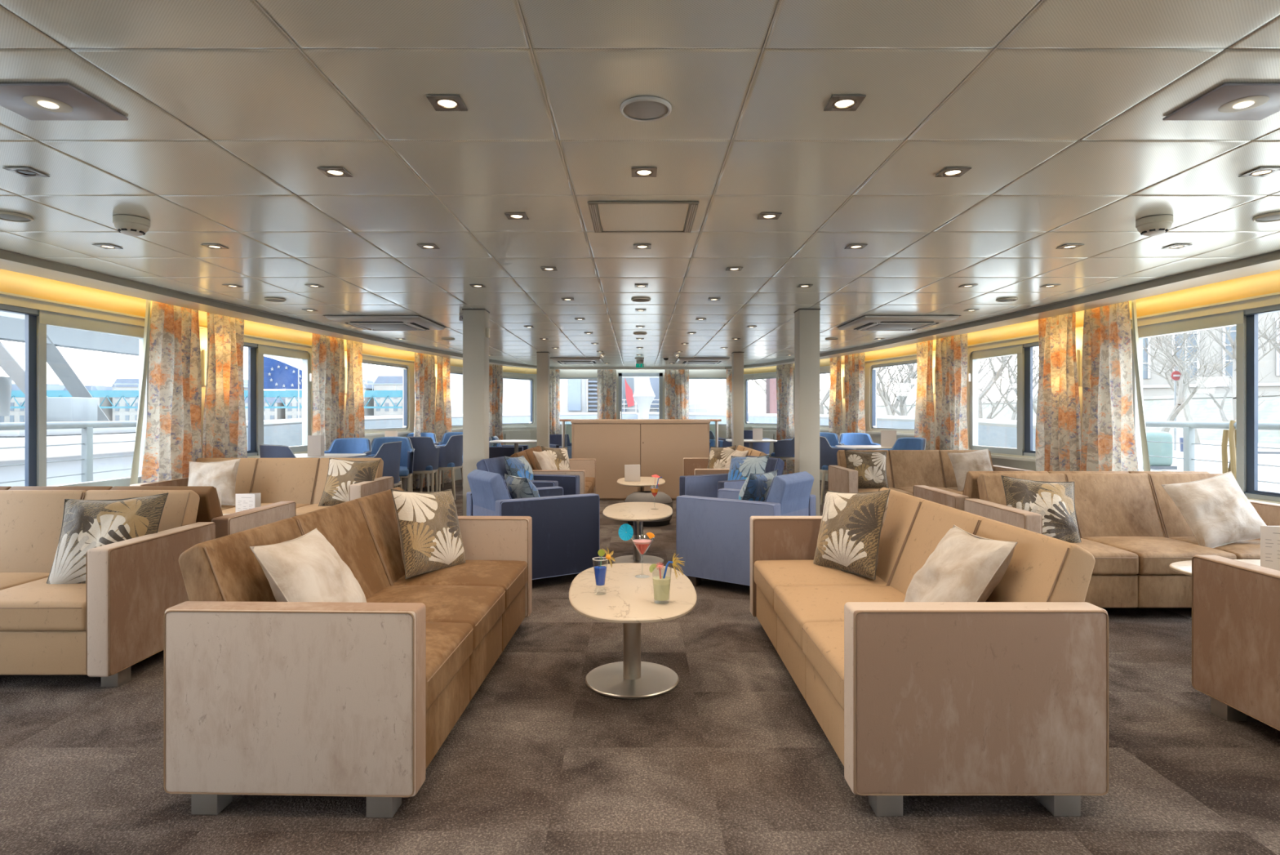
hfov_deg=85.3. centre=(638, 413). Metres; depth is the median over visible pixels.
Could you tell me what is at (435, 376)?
wall lamp
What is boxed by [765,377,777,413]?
mast
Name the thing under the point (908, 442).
dining chair
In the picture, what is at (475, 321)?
column
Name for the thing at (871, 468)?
cushion
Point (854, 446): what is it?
dining table
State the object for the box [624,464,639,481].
menu card
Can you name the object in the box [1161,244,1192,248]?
recessed light
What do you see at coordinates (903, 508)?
cushion
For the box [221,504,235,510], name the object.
seat cushion
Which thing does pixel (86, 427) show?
deck railing
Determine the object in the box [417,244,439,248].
recessed light
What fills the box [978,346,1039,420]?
bare tree
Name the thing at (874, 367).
window
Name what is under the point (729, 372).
curtain
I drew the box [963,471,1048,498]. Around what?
cushion
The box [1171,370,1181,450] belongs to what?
road sign
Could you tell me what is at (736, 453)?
cushion
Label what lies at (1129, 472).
cushion
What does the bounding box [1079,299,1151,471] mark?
curtain
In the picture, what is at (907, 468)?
cushion
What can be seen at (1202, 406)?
wall
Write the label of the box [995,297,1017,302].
loudspeaker
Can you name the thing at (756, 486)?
cushion
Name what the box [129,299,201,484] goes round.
curtain
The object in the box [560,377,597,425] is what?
window
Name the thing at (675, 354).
spotlight
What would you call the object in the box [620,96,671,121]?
loudspeaker
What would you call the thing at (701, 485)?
armchair
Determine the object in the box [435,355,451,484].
curtain
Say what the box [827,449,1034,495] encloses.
sofa
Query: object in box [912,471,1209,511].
sofa
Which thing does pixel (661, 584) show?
cocktail
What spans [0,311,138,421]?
building
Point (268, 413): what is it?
house
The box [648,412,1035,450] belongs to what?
bulwark
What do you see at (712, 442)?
dining chair
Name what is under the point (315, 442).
menu card
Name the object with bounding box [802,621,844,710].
seat cushion
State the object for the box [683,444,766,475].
sofa
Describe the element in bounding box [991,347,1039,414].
bare tree
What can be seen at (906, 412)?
bare tree
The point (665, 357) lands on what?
sensor
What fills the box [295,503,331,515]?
seat cushion
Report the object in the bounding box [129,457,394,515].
sofa
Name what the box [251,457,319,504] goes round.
cushion
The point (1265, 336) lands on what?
bare tree
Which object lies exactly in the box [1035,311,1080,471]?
curtain
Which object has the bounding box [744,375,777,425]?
window
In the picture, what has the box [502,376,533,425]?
window
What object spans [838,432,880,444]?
dining chair
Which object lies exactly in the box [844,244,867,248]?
recessed light
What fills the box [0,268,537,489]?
wall
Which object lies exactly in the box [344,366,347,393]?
wall lamp
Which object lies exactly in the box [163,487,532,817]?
sofa
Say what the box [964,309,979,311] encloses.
recessed light
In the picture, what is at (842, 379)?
wall lamp
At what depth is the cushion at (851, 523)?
3.44 m
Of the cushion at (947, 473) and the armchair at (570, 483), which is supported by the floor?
the armchair at (570, 483)
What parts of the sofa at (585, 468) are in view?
arm, arm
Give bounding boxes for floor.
[0,473,1279,854]
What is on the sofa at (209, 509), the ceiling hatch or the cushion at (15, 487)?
the cushion at (15, 487)
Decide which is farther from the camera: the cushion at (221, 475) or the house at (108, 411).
the house at (108, 411)
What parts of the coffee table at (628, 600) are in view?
stem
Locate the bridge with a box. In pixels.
[9,383,403,408]
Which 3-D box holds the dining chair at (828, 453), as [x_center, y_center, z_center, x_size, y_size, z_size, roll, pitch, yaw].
[2.664,0.748,9.450,0.572,0.906,0.593,0,0,0]
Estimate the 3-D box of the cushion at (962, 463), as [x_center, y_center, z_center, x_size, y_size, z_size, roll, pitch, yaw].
[3.570,0.600,7.401,0.494,0.453,0.223,0,0,5]
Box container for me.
[1142,431,1177,469]
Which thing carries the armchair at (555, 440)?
on the floor
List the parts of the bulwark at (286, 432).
cap rail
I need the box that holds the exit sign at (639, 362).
[635,360,644,367]
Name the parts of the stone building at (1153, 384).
cornice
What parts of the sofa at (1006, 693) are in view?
panel, arm, panel, panel, leg, arm, leg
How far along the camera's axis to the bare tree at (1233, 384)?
30.93 m
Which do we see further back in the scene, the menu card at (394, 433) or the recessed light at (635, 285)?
the menu card at (394, 433)
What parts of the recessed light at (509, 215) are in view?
bulb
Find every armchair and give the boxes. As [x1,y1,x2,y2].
[466,469,599,579]
[475,456,579,494]
[488,436,528,457]
[549,434,571,448]
[559,445,571,458]
[675,471,816,586]
[679,455,784,497]
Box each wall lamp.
[201,349,207,386]
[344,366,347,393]
[435,376,436,397]
[840,376,844,397]
[932,366,935,393]
[1075,349,1079,386]
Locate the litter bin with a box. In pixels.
[1179,436,1182,451]
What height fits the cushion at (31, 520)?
0.463 m
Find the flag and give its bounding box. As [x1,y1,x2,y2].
[263,355,302,417]
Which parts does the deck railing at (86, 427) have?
handrail, post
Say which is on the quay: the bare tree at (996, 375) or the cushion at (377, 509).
the bare tree at (996, 375)
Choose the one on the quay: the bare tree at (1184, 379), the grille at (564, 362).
the bare tree at (1184, 379)
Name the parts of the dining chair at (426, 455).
frame, seat, leg, leg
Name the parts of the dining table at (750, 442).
stem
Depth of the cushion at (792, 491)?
4.66 m
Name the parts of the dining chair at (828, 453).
leg, frame, seat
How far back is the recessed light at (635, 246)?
4.12 m
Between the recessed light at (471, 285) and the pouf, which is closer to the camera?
the recessed light at (471, 285)
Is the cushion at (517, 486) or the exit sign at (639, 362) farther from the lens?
the exit sign at (639, 362)
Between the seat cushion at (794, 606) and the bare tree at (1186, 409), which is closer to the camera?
the seat cushion at (794, 606)
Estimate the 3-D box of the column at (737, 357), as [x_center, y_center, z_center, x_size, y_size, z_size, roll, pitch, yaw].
[1.625,0.101,11.325,0.180,2.199,0.202,0,0,0]
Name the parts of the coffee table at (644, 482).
stem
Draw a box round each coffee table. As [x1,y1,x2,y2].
[568,562,697,698]
[602,502,672,564]
[617,476,665,491]
[1168,559,1260,576]
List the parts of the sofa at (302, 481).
arm, arm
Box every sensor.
[485,328,489,337]
[662,355,669,359]
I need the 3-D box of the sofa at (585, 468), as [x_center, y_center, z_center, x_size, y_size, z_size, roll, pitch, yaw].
[-0.940,0.803,8.050,0.790,0.793,1.914,0,0,0]
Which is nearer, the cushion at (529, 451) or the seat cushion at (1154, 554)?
the seat cushion at (1154, 554)
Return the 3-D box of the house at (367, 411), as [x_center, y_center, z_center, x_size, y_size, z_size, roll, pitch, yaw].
[-61.456,-2.007,149.079,8.207,10.414,8.200,0,0,0]
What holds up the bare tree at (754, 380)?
on the quay
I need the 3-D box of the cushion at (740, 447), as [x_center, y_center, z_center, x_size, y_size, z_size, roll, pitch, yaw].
[1.257,0.638,8.789,0.257,0.463,0.567,0,0,0]
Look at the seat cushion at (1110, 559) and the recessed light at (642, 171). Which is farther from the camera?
the seat cushion at (1110, 559)
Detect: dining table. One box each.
[294,453,366,457]
[401,444,436,490]
[488,440,537,453]
[725,439,777,448]
[836,444,892,449]
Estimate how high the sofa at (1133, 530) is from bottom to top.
0.793 m
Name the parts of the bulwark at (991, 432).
cap rail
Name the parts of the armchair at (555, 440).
arm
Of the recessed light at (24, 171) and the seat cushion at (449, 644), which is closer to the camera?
the seat cushion at (449, 644)
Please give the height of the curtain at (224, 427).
2.160 m
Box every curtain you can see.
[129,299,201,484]
[202,311,247,457]
[311,333,345,450]
[345,339,364,437]
[412,351,435,488]
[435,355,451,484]
[488,364,503,444]
[549,369,559,434]
[597,369,616,418]
[664,369,688,418]
[726,369,732,439]
[776,363,794,474]
[828,355,842,437]
[844,351,866,433]
[914,339,934,449]
[935,333,968,450]
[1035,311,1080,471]
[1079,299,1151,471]
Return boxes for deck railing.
[0,420,137,483]
[1142,420,1279,484]
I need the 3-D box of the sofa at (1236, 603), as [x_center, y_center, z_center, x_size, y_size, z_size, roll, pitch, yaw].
[3.240,0.803,2.475,1.914,0.793,0.790,0,0,0]
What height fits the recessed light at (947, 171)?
0.026 m
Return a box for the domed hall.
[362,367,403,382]
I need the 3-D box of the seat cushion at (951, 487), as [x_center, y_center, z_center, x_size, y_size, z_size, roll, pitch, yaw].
[3.674,0.862,7.392,0.567,0.152,0.576,0,0,0]
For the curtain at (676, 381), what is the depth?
14.99 m
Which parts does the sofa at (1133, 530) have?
arm, panel, panel, arm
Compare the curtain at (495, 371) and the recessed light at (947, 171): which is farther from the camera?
the curtain at (495, 371)
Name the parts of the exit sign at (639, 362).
sign panel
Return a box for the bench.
[1257,451,1279,453]
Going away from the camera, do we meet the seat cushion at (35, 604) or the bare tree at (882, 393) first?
the seat cushion at (35, 604)
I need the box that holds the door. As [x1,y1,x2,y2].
[618,373,662,418]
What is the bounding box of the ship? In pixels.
[449,373,755,418]
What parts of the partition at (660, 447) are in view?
door, door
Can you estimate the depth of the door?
15.10 m
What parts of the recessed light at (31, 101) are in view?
bulb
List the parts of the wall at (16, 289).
valance panel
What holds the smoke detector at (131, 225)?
attached to the ceiling
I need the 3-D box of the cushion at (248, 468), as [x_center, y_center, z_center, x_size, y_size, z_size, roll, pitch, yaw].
[-3.794,0.638,6.362,0.567,0.463,0.257,0,0,0]
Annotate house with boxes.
[0,382,65,422]
[63,385,112,421]
[111,378,138,421]
[243,379,248,390]
[244,397,284,420]
[284,388,302,418]
[362,379,373,415]
[373,376,403,415]
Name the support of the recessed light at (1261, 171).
in the ceiling
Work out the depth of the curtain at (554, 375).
14.99 m
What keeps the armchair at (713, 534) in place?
on the floor
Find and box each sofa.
[0,485,295,537]
[0,489,216,686]
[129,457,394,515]
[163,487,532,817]
[509,445,595,493]
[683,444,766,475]
[750,487,1108,815]
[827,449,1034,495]
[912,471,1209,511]
[964,473,1279,607]
[1191,555,1279,730]
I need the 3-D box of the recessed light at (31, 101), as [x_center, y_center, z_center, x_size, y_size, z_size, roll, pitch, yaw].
[-1.885,-0.990,2.220,0.330,0.014,0.250,0,0,0]
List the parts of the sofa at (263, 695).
leg, arm, leg, panel, panel, arm, panel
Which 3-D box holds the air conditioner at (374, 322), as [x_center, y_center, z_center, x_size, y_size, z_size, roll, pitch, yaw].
[-2.700,-0.966,7.520,0.980,0.062,0.980,0,0,0]
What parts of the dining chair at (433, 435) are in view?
leg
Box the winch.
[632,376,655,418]
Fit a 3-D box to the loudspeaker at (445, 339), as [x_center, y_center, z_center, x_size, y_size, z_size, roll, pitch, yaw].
[-2.521,-0.990,9.229,0.168,0.014,0.168,0,0,0]
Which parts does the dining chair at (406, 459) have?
seat, frame, leg, arm, leg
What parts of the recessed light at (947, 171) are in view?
bulb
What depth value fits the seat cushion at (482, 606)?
2.98 m
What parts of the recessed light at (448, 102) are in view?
bulb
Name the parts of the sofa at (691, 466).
arm, arm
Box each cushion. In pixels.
[0,485,11,489]
[0,489,86,573]
[0,572,49,590]
[0,577,85,631]
[8,485,113,490]
[46,492,168,583]
[83,489,199,532]
[110,485,222,522]
[178,517,301,601]
[187,457,240,505]
[195,457,258,493]
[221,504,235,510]
[222,502,309,513]
[249,528,366,602]
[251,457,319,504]
[291,499,390,599]
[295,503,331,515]
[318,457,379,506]
[355,487,404,585]
[365,585,505,650]
[391,488,465,578]
[392,560,527,609]
[426,621,472,711]
[466,469,510,511]
[475,456,508,479]
[490,435,502,446]
[503,455,533,479]
[504,473,540,498]
[509,449,533,470]
[524,447,538,470]
[532,445,542,451]
[532,449,557,470]
[541,445,570,470]
[585,476,595,490]
[585,481,591,493]
[706,444,736,468]
[724,449,748,468]
[727,454,769,479]
[736,444,746,450]
[738,469,777,501]
[743,447,754,455]
[746,455,784,475]
[750,449,766,456]
[754,560,886,608]
[765,471,813,514]
[773,585,905,649]
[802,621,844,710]
[813,488,890,579]
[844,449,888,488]
[857,487,912,495]
[875,487,924,586]
[888,449,945,487]
[889,499,985,595]
[895,486,963,494]
[903,524,1017,601]
[939,449,993,487]
[946,448,993,490]
[946,486,963,491]
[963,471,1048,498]
[976,517,1095,601]
[977,473,1066,505]
[1000,475,1081,542]
[1048,471,1128,474]
[1064,473,1165,537]
[1072,537,1138,574]
[1082,536,1236,574]
[1128,471,1209,473]
[1146,473,1222,537]
[1161,471,1266,547]
[1168,536,1260,559]
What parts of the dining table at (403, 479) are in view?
stem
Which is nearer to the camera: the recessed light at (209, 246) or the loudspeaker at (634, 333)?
the recessed light at (209, 246)
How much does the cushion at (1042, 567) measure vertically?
0.463 m
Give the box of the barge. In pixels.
[0,396,247,486]
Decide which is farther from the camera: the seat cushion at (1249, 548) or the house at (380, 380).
the house at (380, 380)
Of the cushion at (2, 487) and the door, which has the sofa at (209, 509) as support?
the cushion at (2, 487)
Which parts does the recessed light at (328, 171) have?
bulb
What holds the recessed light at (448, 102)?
in the ceiling
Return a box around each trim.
[0,248,553,368]
[502,429,537,448]
[549,366,728,369]
[724,249,1279,369]
[743,429,776,457]
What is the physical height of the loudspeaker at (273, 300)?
0.014 m
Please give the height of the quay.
0.700 m
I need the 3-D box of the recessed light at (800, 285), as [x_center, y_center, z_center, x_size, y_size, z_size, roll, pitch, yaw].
[1.298,-1.004,5.410,0.104,0.026,0.104,0,0,0]
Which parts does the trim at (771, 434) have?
access panel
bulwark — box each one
[245,411,638,450]
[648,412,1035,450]
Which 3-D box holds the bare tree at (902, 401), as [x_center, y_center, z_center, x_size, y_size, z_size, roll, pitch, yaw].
[16.808,-1.381,46.218,4.854,6.852,6.264,0,0,-36]
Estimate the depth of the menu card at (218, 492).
5.14 m
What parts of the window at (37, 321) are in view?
frame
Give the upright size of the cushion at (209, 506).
0.463 m
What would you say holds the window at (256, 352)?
in the wall at (16, 289)
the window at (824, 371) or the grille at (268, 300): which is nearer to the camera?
the grille at (268, 300)
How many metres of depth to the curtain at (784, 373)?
13.45 m
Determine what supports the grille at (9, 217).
attached to the loudspeaker at (5, 215)
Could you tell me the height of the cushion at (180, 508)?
0.463 m
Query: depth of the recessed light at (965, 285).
5.40 m
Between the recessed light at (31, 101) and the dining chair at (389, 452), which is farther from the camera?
the dining chair at (389, 452)
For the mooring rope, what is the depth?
6.46 m
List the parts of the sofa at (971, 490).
arm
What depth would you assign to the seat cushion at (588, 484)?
8.03 m
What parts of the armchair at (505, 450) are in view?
arm, arm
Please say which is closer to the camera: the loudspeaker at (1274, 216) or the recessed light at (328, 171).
the recessed light at (328, 171)
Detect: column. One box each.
[462,308,489,515]
[536,351,550,447]
[731,351,744,450]
[793,308,820,515]
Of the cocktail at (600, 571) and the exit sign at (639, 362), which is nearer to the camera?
the cocktail at (600, 571)
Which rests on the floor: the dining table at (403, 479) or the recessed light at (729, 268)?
the dining table at (403, 479)
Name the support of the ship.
on the river
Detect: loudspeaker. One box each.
[0,211,33,222]
[264,297,285,302]
[441,337,454,340]
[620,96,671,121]
[631,297,650,302]
[633,332,646,334]
[825,337,838,340]
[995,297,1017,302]
[1252,211,1279,222]
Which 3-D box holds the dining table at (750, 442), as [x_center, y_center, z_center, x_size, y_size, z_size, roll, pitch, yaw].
[1.950,0.826,12.000,0.840,0.749,0.720,0,0,0]
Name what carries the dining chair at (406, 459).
on the floor
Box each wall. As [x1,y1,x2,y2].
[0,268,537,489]
[560,369,726,442]
[743,269,1279,503]
[823,391,1279,444]
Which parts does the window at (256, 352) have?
frame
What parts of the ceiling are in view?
rail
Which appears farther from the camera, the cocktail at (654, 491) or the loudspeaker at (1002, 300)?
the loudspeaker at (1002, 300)
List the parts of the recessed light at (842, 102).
bulb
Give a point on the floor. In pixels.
(734, 758)
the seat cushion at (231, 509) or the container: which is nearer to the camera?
the seat cushion at (231, 509)
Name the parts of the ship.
door, deck rail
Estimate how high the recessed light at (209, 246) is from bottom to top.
0.026 m
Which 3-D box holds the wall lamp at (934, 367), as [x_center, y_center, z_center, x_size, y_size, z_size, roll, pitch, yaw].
[3.972,-0.450,9.378,0.068,0.360,0.136,0,0,-9]
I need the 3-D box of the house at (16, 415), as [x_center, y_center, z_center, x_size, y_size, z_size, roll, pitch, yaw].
[-125.636,-1.488,144.561,8.548,9.376,8.200,0,0,0]
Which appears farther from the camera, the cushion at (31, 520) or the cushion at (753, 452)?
the cushion at (753, 452)
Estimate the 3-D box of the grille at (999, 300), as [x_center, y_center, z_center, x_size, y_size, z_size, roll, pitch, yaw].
[3.208,-0.988,6.047,0.150,0.010,0.150,0,0,0]
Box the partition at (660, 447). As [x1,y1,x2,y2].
[570,419,710,500]
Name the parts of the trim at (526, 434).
access panel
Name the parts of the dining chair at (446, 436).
leg, leg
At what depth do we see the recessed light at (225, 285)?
5.40 m
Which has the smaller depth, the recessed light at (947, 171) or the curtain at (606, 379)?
the recessed light at (947, 171)
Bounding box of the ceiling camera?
[459,313,462,321]
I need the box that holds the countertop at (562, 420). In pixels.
[559,418,721,447]
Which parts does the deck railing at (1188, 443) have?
post, handrail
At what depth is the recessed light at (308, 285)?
5.40 m
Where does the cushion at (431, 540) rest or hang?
on the sofa at (263, 695)
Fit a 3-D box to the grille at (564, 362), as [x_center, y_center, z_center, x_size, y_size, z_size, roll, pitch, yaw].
[-1.120,-0.944,12.800,0.470,0.013,0.470,0,0,0]
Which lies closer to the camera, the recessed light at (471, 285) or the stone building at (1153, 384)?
the recessed light at (471, 285)
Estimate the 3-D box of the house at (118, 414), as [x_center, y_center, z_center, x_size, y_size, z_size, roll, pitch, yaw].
[-106.901,-2.130,150.831,8.793,10.661,8.200,0,0,0]
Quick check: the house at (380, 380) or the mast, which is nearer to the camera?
the mast
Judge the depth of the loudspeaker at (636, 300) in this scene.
6.02 m
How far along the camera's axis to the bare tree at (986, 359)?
44.82 m
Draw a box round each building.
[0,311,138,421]
[1142,311,1279,395]
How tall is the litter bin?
0.920 m
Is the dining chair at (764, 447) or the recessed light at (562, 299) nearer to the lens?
the recessed light at (562, 299)
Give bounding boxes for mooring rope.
[1221,419,1235,479]
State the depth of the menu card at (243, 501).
5.09 m
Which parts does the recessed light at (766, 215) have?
bulb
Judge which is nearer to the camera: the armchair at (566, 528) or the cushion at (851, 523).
the cushion at (851, 523)
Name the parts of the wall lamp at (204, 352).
lamp shade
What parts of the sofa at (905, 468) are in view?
arm, arm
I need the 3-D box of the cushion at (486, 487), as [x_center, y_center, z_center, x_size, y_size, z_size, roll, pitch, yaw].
[-1.015,0.638,4.943,0.257,0.463,0.474,0,0,-33]
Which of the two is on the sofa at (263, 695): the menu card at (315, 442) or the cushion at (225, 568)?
the cushion at (225, 568)
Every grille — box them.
[0,213,31,221]
[266,298,283,301]
[359,324,417,329]
[563,361,591,364]
[622,100,668,119]
[632,298,648,301]
[688,361,715,364]
[866,324,924,329]
[998,298,1014,301]
[1255,214,1279,221]
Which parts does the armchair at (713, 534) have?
leg, arm, arm, panel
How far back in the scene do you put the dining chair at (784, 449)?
11.96 m
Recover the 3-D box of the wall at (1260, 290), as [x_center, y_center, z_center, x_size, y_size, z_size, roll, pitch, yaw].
[3.953,0.020,6.168,1.277,2.360,18.381,0,0,-8]
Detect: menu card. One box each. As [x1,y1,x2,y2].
[217,491,221,506]
[235,493,261,512]
[307,435,324,456]
[384,430,397,436]
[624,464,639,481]
[752,427,762,439]
[880,430,896,446]
[1260,525,1279,570]
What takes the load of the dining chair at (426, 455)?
on the floor
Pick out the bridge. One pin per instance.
(15, 393)
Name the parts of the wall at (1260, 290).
valance panel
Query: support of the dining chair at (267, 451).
on the floor
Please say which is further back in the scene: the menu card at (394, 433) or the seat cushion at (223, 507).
the menu card at (394, 433)
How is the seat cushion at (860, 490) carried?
on the sofa at (905, 468)
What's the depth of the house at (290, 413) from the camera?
145.57 m
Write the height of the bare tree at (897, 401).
8.097 m
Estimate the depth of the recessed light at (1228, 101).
2.22 m
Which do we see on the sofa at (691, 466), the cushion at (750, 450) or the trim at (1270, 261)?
the cushion at (750, 450)
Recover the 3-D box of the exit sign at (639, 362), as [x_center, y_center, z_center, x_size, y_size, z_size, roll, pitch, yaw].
[0.035,-0.931,12.900,0.150,0.138,0.024,0,0,0]
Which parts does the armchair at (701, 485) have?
arm, arm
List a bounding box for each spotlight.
[600,351,605,358]
[673,351,679,358]
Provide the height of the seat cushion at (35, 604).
0.152 m
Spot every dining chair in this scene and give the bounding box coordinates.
[258,444,296,457]
[324,437,371,454]
[351,440,402,488]
[363,436,414,491]
[394,436,439,492]
[395,432,438,492]
[419,434,462,499]
[436,431,462,491]
[709,430,732,447]
[709,439,724,453]
[743,430,770,454]
[770,435,794,459]
[819,431,844,445]
[819,435,856,504]
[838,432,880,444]
[876,436,925,450]
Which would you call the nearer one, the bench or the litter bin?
the bench
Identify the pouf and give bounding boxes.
[624,490,673,526]
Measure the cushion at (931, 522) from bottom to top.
0.463 m
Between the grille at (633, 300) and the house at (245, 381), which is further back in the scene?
the house at (245, 381)
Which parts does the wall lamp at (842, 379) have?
lamp shade, plate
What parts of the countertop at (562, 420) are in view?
post, post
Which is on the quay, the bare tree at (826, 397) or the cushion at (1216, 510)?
the bare tree at (826, 397)
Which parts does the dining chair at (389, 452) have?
frame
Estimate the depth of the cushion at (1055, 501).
4.32 m
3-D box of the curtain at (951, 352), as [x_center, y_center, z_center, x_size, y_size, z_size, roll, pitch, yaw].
[3.896,0.090,8.661,0.129,2.160,0.671,0,0,-10]
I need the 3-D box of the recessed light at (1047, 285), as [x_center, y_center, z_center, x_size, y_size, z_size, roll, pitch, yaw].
[3.208,-1.004,5.410,0.104,0.026,0.104,0,0,0]
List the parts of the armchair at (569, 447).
arm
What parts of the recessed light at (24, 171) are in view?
bulb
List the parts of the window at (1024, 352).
frame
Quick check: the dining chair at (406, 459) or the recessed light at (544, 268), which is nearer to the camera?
the recessed light at (544, 268)
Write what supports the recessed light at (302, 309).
in the ceiling
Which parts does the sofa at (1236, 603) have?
leg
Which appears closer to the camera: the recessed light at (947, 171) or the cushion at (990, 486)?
the recessed light at (947, 171)
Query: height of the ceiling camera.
0.075 m
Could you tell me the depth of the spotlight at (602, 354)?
11.22 m
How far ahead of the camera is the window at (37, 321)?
5.18 m
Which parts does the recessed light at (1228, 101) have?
bulb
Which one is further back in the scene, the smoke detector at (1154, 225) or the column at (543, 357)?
the column at (543, 357)
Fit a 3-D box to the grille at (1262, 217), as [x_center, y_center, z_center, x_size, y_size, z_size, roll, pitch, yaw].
[3.208,-0.988,3.501,0.150,0.010,0.150,0,0,0]
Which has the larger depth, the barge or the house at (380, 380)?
the house at (380, 380)
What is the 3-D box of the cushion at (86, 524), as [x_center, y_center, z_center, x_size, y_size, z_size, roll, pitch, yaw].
[-2.550,0.615,3.338,0.472,0.443,0.252,0,0,-12]
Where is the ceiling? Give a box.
[0,0,1279,366]
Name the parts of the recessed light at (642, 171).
bulb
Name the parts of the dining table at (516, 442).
stem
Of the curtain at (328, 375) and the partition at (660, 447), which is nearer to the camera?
the curtain at (328, 375)
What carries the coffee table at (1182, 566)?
on the floor
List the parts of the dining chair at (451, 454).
leg, frame, seat, leg, leg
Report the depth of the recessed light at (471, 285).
5.39 m
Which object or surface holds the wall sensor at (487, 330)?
attached to the column at (475, 321)
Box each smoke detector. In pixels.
[112,214,150,235]
[1135,214,1173,235]
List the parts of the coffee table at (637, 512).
stem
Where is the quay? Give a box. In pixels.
[1142,438,1279,492]
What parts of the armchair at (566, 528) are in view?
panel, arm, arm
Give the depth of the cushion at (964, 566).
2.42 m
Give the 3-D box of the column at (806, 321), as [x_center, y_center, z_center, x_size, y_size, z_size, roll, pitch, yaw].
[1.632,0.101,6.713,0.208,2.199,0.226,0,0,0]
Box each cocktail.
[592,547,615,593]
[617,523,654,577]
[648,552,684,602]
[650,474,662,509]
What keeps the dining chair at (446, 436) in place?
on the floor
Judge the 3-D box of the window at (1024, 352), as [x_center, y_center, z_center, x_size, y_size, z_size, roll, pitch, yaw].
[4.230,-0.155,7.942,0.116,1.230,1.404,0,0,-8]
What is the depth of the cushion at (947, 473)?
7.73 m
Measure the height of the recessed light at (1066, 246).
0.026 m
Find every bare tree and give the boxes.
[751,378,765,394]
[819,373,830,414]
[876,363,916,415]
[876,364,915,415]
[877,364,916,415]
[877,364,916,415]
[977,355,1033,418]
[977,357,999,409]
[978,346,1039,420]
[984,346,1039,420]
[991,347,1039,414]
[1142,328,1229,443]
[1147,331,1232,432]
[1176,312,1279,422]
[1257,311,1279,353]
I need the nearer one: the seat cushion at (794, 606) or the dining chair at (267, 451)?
the seat cushion at (794, 606)
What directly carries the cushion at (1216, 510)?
on the sofa at (1133, 530)
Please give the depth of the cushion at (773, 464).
6.40 m
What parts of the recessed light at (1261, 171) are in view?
bulb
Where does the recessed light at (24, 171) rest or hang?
in the ceiling
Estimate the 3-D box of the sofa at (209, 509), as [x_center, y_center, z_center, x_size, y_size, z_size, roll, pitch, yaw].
[-3.235,0.803,4.235,1.914,0.793,0.790,0,0,0]
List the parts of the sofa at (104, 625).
panel, leg, arm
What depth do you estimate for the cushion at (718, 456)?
8.55 m
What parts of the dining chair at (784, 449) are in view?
frame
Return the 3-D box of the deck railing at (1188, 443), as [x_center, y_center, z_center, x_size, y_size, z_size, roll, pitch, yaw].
[5.550,0.647,3.000,0.070,1.145,10.000,0,0,0]
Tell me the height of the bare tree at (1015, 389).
8.721 m
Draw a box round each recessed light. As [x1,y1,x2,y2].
[0,83,128,120]
[2,167,49,177]
[92,244,123,248]
[200,244,228,248]
[222,284,243,287]
[302,309,316,311]
[304,284,324,287]
[316,167,353,177]
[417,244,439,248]
[426,95,467,111]
[469,284,485,287]
[504,213,528,219]
[540,266,557,271]
[560,297,573,300]
[631,167,657,177]
[633,244,651,248]
[634,284,648,287]
[707,297,720,300]
[725,266,742,271]
[757,213,782,219]
[796,284,813,287]
[823,95,866,111]
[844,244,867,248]
[934,167,971,177]
[958,284,977,287]
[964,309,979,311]
[1039,284,1060,287]
[1055,244,1084,248]
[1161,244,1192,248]
[1162,83,1279,120]
[1238,167,1279,177]
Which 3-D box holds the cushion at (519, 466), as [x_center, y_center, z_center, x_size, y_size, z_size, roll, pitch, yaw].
[-1.101,0.590,6.571,0.224,0.408,0.448,0,0,12]
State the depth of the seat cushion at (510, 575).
3.44 m
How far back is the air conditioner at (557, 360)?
12.43 m
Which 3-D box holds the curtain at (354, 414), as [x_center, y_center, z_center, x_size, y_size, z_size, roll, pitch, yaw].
[-3.769,0.090,9.276,0.103,2.160,0.402,0,0,7]
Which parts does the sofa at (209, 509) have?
arm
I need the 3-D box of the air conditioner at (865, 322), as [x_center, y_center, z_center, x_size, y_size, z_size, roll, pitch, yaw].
[2.780,-0.966,7.520,0.980,0.062,0.980,0,0,0]
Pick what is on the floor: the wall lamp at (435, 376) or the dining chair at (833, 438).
the dining chair at (833, 438)
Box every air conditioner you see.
[322,315,445,330]
[549,357,603,364]
[675,357,729,364]
[837,315,961,330]
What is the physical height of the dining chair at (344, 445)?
0.906 m
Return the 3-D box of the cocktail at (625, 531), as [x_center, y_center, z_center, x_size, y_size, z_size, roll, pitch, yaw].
[0.004,0.648,3.298,0.159,0.254,0.119,0,0,-38]
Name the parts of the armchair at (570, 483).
arm, arm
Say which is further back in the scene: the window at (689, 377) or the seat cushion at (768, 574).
the window at (689, 377)
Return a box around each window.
[0,303,150,486]
[243,342,311,456]
[361,360,408,431]
[449,370,462,427]
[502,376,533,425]
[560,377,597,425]
[688,377,726,425]
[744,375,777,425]
[819,370,830,427]
[871,360,916,431]
[967,342,1039,456]
[1131,304,1279,502]
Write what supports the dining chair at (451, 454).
on the floor
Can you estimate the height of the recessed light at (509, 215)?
0.026 m
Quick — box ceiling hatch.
[587,201,698,232]
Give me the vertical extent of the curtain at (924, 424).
2.160 m
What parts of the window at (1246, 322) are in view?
frame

